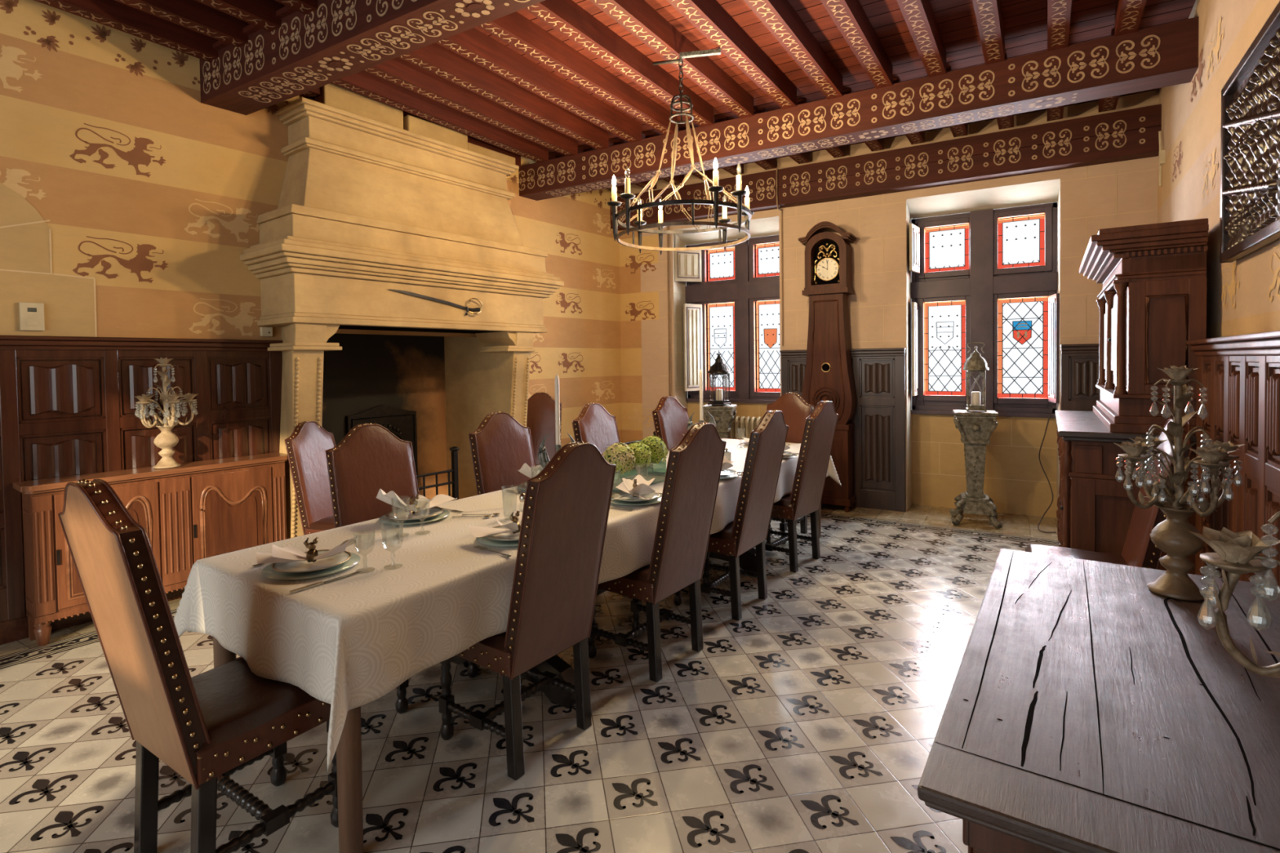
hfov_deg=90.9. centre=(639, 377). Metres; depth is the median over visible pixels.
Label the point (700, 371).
taper candle
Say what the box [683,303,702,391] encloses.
shutter
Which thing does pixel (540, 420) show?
dining chair
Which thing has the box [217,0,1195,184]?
ceiling
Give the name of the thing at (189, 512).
sideboard
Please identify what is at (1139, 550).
dining chair
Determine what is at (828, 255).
hood
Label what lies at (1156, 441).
cup
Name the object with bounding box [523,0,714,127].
ceiling beam
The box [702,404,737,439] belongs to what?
pedestal
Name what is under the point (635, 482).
napkin ring
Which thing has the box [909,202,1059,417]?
window
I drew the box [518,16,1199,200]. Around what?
ceiling beam
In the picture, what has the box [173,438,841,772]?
tablecloth
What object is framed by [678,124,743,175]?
ceiling beam
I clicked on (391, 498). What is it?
napkin
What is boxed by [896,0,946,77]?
ceiling beam
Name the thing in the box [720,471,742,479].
charger plate
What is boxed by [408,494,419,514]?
napkin ring
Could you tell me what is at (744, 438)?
napkin
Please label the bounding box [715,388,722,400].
pillar candle
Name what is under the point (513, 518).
napkin ring
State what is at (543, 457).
candlestick
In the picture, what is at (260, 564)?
fork
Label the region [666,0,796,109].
ceiling beam
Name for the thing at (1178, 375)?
cup
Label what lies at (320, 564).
dinner plate
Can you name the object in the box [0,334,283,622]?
wall paneling
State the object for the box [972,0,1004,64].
ceiling beam
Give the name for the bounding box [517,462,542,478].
napkin
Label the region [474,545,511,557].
fork
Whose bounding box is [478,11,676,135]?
ceiling beam
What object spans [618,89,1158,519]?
wall
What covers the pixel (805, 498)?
dining chair
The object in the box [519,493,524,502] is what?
shaker
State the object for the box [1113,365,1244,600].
candelabrum
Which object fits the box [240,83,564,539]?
fireplace
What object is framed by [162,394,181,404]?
cup
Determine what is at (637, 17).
ceiling beam
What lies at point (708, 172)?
ceiling beam
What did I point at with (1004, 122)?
ceiling beam
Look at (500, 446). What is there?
dining chair
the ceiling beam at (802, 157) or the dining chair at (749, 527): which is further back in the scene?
the ceiling beam at (802, 157)
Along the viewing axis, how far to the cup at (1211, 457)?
1.59 m
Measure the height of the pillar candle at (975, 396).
0.125 m
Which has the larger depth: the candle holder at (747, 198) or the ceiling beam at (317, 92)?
the ceiling beam at (317, 92)
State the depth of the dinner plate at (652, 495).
3.18 m
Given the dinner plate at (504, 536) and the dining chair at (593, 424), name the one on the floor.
the dining chair at (593, 424)
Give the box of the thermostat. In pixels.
[18,302,44,330]
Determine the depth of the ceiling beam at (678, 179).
6.75 m
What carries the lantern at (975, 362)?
on the pedestal at (975, 428)
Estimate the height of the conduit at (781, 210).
1.780 m
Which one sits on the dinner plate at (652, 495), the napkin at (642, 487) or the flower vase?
the napkin at (642, 487)
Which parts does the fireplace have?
cornice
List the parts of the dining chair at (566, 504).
leg, seat nail trim, seat, leg, leg, backrest, nail trim, leg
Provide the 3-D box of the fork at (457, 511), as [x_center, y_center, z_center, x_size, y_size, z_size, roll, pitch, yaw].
[-0.921,0.633,3.017,0.205,0.002,0.022,0,2,35]
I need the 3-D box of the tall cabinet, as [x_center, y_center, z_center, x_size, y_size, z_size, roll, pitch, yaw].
[2.980,0.253,3.945,0.621,2.130,1.591,0,2,33]
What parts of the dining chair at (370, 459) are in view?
nail trim, backrest, leg, leg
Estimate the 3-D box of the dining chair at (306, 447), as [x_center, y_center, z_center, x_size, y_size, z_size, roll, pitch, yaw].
[-1.971,0.834,4.172,0.571,1.089,0.413,0,1,13]
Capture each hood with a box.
[277,147,524,246]
[802,231,853,297]
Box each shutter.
[674,249,702,282]
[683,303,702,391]
[909,223,919,273]
[911,302,917,395]
[1048,293,1059,403]
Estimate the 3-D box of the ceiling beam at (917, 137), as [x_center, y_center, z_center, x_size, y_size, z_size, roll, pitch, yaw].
[2.198,-2.171,5.207,0.110,0.146,1.185,0,2,33]
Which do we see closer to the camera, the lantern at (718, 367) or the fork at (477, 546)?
the fork at (477, 546)
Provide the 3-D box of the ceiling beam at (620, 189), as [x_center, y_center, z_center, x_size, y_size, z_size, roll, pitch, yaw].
[-0.478,-2.173,6.781,0.110,0.146,1.185,0,2,33]
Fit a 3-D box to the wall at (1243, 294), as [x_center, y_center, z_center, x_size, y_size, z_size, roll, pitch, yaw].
[1.599,-0.416,1.128,0.003,3.640,10.000,0,2,33]
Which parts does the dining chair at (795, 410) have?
leg, backrest, leg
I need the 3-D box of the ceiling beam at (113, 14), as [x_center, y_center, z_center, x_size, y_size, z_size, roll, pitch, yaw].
[-3.970,-2.011,1.993,0.110,0.146,4.728,0,2,33]
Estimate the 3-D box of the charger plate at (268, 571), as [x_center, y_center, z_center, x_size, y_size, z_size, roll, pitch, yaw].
[-1.132,0.653,2.179,0.304,0.012,0.304,0,2,35]
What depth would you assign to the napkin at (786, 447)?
4.46 m
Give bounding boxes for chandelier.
[607,48,754,254]
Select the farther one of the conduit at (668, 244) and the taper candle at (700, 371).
the conduit at (668, 244)
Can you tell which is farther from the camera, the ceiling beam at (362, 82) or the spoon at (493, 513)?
the ceiling beam at (362, 82)
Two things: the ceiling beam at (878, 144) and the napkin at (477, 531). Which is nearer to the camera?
the napkin at (477, 531)
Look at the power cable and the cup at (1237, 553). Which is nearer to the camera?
the cup at (1237, 553)
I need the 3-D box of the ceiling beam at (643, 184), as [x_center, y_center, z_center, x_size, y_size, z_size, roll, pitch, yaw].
[-0.181,-2.173,6.606,0.110,0.146,1.185,0,2,33]
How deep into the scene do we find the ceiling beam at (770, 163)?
6.23 m
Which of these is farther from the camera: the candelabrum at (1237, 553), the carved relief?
the carved relief
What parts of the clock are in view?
trunk door moulding, arched cornice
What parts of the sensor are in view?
cord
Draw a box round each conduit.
[666,226,671,396]
[776,168,783,346]
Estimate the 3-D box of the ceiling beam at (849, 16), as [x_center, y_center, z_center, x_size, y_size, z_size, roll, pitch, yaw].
[1.087,-2.114,3.480,0.110,0.146,2.451,0,2,33]
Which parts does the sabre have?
blade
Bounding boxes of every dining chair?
[57,479,338,852]
[284,421,335,535]
[325,422,478,714]
[438,441,616,780]
[468,411,536,495]
[526,391,561,466]
[572,402,620,455]
[587,422,726,682]
[652,395,688,450]
[673,409,788,621]
[755,400,838,573]
[766,391,813,544]
[1025,418,1192,569]
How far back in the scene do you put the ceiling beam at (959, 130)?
5.38 m
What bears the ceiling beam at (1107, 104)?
attached to the ceiling
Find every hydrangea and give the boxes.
[602,442,635,481]
[626,440,653,475]
[640,435,668,473]
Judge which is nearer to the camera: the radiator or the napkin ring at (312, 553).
the napkin ring at (312, 553)
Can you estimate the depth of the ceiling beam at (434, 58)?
4.63 m
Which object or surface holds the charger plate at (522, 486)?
on the tablecloth
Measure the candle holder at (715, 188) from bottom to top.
0.405 m
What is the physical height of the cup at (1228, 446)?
0.056 m
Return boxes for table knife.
[289,570,362,593]
[505,489,524,493]
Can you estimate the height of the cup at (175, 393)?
0.059 m
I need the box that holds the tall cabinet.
[1055,217,1208,574]
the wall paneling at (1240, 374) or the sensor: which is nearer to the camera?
the wall paneling at (1240, 374)
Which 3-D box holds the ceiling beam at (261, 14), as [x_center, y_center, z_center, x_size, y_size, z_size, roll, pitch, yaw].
[-3.375,-2.010,1.643,0.110,0.146,4.728,0,2,33]
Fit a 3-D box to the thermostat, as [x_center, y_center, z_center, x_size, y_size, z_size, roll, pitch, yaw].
[-3.312,-0.330,3.433,0.020,0.150,0.096,0,2,37]
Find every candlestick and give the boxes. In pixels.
[537,432,575,469]
[686,412,715,430]
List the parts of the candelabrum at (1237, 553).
arm, stem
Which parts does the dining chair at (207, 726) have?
nail trim, leg, backrest, leg, seat, seat nail trim, leg, leg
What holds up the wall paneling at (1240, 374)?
attached to the wall at (1243, 294)
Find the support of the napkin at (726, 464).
on the dinner plate at (731, 472)
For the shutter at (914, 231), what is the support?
attached to the window at (981, 286)
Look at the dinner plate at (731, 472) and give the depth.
3.82 m
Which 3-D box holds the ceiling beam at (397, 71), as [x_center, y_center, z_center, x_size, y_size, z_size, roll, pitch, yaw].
[-1.292,-2.116,4.880,0.110,0.146,2.451,0,2,33]
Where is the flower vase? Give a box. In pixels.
[613,471,665,490]
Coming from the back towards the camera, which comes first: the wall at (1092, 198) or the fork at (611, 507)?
the wall at (1092, 198)
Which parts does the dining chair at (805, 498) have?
leg, seat nail trim, seat, leg, backrest, nail trim, leg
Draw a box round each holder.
[607,174,622,240]
[619,177,635,235]
[633,208,646,253]
[657,200,665,254]
[707,157,724,229]
[718,206,731,251]
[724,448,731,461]
[731,174,746,232]
[742,186,754,245]
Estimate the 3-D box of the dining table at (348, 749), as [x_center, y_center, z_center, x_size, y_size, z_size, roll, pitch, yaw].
[-0.038,0.990,3.724,0.930,0.747,4.120,0,2,35]
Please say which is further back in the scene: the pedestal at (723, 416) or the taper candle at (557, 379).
the pedestal at (723, 416)
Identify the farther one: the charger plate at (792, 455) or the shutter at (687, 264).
the shutter at (687, 264)
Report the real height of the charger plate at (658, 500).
0.012 m
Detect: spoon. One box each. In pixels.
[451,515,490,517]
[462,513,500,515]
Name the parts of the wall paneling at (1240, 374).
linenfold panel, linenfold panel, linenfold panel, linenfold panel, linenfold panel, linenfold panel, linenfold panel, cap moulding, linenfold panel, linenfold panel, linenfold panel, linenfold panel, linenfold panel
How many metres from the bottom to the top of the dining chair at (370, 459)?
1.171 m
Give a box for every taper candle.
[555,374,559,444]
[699,368,702,420]
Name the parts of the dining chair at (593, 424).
nail trim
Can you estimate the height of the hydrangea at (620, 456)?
0.255 m
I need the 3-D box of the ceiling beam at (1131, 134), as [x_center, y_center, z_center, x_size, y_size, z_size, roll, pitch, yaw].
[1.861,-1.920,6.178,5.100,0.355,0.162,0,2,30]
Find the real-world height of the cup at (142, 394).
0.059 m
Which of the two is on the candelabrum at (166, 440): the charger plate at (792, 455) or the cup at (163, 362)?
the cup at (163, 362)
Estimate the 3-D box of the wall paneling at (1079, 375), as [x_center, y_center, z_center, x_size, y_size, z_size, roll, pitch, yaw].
[3.814,0.501,5.157,0.625,1.552,0.075,0,2,30]
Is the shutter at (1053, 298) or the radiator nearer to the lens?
the shutter at (1053, 298)
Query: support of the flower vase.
on the tablecloth
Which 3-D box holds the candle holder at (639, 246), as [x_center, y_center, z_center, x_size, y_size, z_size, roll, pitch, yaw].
[-0.001,-1.045,4.333,0.092,0.385,0.092,0,2,30]
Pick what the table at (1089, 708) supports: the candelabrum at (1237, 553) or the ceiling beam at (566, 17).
the candelabrum at (1237, 553)
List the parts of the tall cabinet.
door, door, door, cornice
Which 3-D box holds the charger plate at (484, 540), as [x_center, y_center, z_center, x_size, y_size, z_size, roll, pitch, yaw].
[-0.497,0.637,2.518,0.304,0.012,0.304,0,2,35]
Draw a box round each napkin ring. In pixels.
[303,537,318,562]
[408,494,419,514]
[509,511,520,533]
[631,479,639,497]
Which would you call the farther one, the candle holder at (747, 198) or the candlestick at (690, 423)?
the candlestick at (690, 423)
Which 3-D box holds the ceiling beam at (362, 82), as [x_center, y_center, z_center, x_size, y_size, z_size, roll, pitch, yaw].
[-1.589,-2.117,5.054,0.110,0.146,2.451,0,2,33]
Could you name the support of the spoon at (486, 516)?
on the tablecloth
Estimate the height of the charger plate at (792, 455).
0.012 m
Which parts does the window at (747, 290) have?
glass pane, glass pane, sill, glass pane, glass pane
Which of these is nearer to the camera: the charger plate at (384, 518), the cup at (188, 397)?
the charger plate at (384, 518)
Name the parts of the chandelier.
suspension rod, suspension rod, chain, crown, suspension rod, suspension rod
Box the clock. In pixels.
[798,221,857,512]
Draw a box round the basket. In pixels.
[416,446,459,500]
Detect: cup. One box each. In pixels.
[133,395,152,404]
[135,394,154,402]
[155,357,173,367]
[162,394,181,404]
[167,392,180,400]
[179,392,197,402]
[1113,440,1155,462]
[1128,435,1168,455]
[1157,365,1200,386]
[1188,445,1236,468]
[1189,526,1279,574]
[1200,440,1244,462]
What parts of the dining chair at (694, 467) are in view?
leg, seat nail trim, seat, leg, leg, backrest, nail trim, leg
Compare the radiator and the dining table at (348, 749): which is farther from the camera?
the radiator
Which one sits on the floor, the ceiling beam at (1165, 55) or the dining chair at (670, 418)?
the dining chair at (670, 418)
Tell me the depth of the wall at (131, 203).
3.88 m
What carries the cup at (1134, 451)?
on the candelabrum at (1172, 535)
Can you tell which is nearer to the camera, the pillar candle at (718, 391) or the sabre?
the sabre
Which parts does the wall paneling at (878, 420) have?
linenfold panel, cap moulding, linenfold panel, linenfold panel, linenfold panel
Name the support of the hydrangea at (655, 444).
in the flower vase
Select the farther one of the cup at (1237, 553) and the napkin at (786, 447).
the napkin at (786, 447)
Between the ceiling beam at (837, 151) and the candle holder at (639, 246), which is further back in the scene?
the ceiling beam at (837, 151)
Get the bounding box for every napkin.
[256,534,357,563]
[376,488,457,511]
[468,510,522,537]
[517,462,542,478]
[612,475,656,499]
[721,456,733,472]
[740,436,749,441]
[783,444,790,453]
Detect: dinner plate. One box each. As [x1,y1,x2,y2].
[271,549,351,573]
[386,506,443,519]
[485,525,519,540]
[611,491,659,502]
[720,469,737,476]
[782,451,792,456]
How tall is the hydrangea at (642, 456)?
0.251 m
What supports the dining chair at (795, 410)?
on the floor
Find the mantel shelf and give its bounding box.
[240,235,564,297]
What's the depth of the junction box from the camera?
4.37 m
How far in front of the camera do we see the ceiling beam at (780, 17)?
3.92 m
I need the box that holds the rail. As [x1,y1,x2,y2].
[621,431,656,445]
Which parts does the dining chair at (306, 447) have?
nail trim, seat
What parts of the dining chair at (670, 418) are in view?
nail trim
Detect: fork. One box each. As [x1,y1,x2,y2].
[252,563,266,567]
[434,506,462,512]
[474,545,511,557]
[610,506,632,511]
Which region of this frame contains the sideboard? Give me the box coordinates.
[12,452,288,646]
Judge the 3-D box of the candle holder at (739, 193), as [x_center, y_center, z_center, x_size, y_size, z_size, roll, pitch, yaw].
[0.578,-1.047,3.673,0.092,0.405,0.092,0,2,30]
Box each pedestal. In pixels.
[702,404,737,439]
[949,409,1002,528]
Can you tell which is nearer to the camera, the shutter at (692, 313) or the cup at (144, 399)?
the cup at (144, 399)
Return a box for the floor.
[0,503,1059,852]
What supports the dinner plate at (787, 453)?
on the charger plate at (792, 455)
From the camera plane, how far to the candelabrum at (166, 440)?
3.77 m
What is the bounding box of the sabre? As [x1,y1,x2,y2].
[388,288,482,315]
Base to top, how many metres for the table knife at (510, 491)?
0.006 m
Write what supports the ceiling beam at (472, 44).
attached to the ceiling
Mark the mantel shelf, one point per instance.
(286, 256)
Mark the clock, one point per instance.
(828, 374)
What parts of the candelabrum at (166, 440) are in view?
arm, arm, stem, arm, arm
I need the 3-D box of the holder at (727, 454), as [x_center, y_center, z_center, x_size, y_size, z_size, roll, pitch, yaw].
[0.602,0.539,4.376,0.062,0.089,0.052,0,1,13]
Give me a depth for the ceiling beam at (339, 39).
3.48 m
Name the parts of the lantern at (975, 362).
handle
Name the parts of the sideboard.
leg, leg, door, door moulding, door moulding, door panel, door, door moulding, door moulding, door panel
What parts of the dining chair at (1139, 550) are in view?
seat, backrest, nail trim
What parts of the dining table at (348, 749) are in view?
leg, leg, leg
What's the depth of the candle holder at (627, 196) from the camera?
3.70 m
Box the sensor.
[1158,130,1165,186]
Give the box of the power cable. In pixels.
[1037,415,1056,533]
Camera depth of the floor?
2.44 m
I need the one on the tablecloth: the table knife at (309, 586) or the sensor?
the table knife at (309, 586)
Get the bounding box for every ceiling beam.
[34,0,218,62]
[115,0,248,47]
[195,0,281,31]
[199,0,544,115]
[275,0,317,14]
[301,86,520,167]
[330,70,548,162]
[363,57,577,156]
[398,42,608,150]
[436,27,641,142]
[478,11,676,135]
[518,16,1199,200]
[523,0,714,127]
[555,153,625,194]
[583,146,656,190]
[589,0,754,118]
[609,103,1161,231]
[613,139,684,185]
[644,132,713,180]
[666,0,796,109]
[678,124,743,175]
[714,115,776,169]
[743,0,843,99]
[753,107,809,164]
[796,97,845,157]
[820,0,893,88]
[843,88,884,151]
[892,77,924,144]
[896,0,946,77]
[946,66,968,137]
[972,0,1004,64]
[996,53,1013,129]
[1047,0,1071,51]
[1047,105,1063,120]
[1097,28,1119,112]
[1115,0,1146,36]
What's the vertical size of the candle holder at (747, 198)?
0.385 m
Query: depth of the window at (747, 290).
7.15 m
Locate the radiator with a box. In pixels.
[704,416,761,439]
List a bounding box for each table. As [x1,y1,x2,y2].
[213,502,821,852]
[917,548,1279,852]
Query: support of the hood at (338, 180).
attached to the fireplace
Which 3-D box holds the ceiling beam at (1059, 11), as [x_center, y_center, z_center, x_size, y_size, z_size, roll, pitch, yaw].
[1.979,-2.113,2.955,0.110,0.146,2.451,0,2,33]
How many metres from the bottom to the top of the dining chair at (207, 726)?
1.171 m
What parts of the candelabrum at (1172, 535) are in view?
arm, arm, stem, arm, arm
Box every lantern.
[707,350,731,405]
[963,342,989,412]
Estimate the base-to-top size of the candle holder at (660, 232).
0.385 m
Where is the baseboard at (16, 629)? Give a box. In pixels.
[0,587,184,644]
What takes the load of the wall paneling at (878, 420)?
attached to the wall at (1092, 198)
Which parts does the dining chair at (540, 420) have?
nail trim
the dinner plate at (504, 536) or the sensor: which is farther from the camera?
the sensor
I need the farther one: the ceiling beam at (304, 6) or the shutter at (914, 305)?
the shutter at (914, 305)
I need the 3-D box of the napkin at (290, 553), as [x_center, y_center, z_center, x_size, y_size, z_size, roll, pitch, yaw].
[-1.149,0.592,2.178,0.328,0.071,0.219,-1,1,-6]
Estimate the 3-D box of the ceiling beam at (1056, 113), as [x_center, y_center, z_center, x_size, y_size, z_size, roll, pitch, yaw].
[3.090,-2.170,4.682,0.110,0.146,1.185,0,2,33]
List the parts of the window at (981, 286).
glass pane, glass pane, sill, glass pane, glass pane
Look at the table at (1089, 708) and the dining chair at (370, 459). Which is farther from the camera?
the dining chair at (370, 459)
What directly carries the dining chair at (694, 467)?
on the floor
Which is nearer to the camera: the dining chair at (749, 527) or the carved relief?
the carved relief
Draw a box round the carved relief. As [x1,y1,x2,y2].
[1219,0,1279,262]
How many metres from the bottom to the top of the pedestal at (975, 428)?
0.980 m
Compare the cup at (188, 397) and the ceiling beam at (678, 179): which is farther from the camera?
the ceiling beam at (678, 179)
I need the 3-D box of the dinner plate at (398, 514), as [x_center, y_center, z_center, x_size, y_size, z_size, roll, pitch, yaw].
[-1.021,0.624,2.861,0.245,0.020,0.245,0,2,35]
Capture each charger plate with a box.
[261,551,360,580]
[378,509,449,524]
[475,536,518,546]
[516,483,526,490]
[610,494,662,505]
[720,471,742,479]
[782,453,796,457]
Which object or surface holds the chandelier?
hanging from the ceiling beam at (637, 17)
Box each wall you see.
[0,0,622,448]
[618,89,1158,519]
[1157,0,1279,338]
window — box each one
[674,234,780,403]
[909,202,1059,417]
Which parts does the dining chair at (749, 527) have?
leg, leg, seat nail trim, seat, leg, backrest, nail trim, leg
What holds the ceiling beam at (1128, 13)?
attached to the ceiling
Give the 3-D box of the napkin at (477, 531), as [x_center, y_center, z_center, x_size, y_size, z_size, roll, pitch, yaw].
[-0.509,0.577,2.506,0.219,0.068,0.328,0,2,38]
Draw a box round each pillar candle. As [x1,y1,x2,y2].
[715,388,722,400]
[971,391,980,405]
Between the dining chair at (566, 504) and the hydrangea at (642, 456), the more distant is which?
the hydrangea at (642, 456)
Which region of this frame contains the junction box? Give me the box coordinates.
[260,327,272,336]
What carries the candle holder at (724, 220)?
on the chandelier
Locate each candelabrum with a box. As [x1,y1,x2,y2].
[133,357,197,468]
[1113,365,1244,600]
[1189,511,1279,678]
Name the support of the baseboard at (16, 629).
attached to the wall at (131, 203)
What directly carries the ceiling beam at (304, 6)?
attached to the ceiling
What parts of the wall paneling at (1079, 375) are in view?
cap moulding, linenfold panel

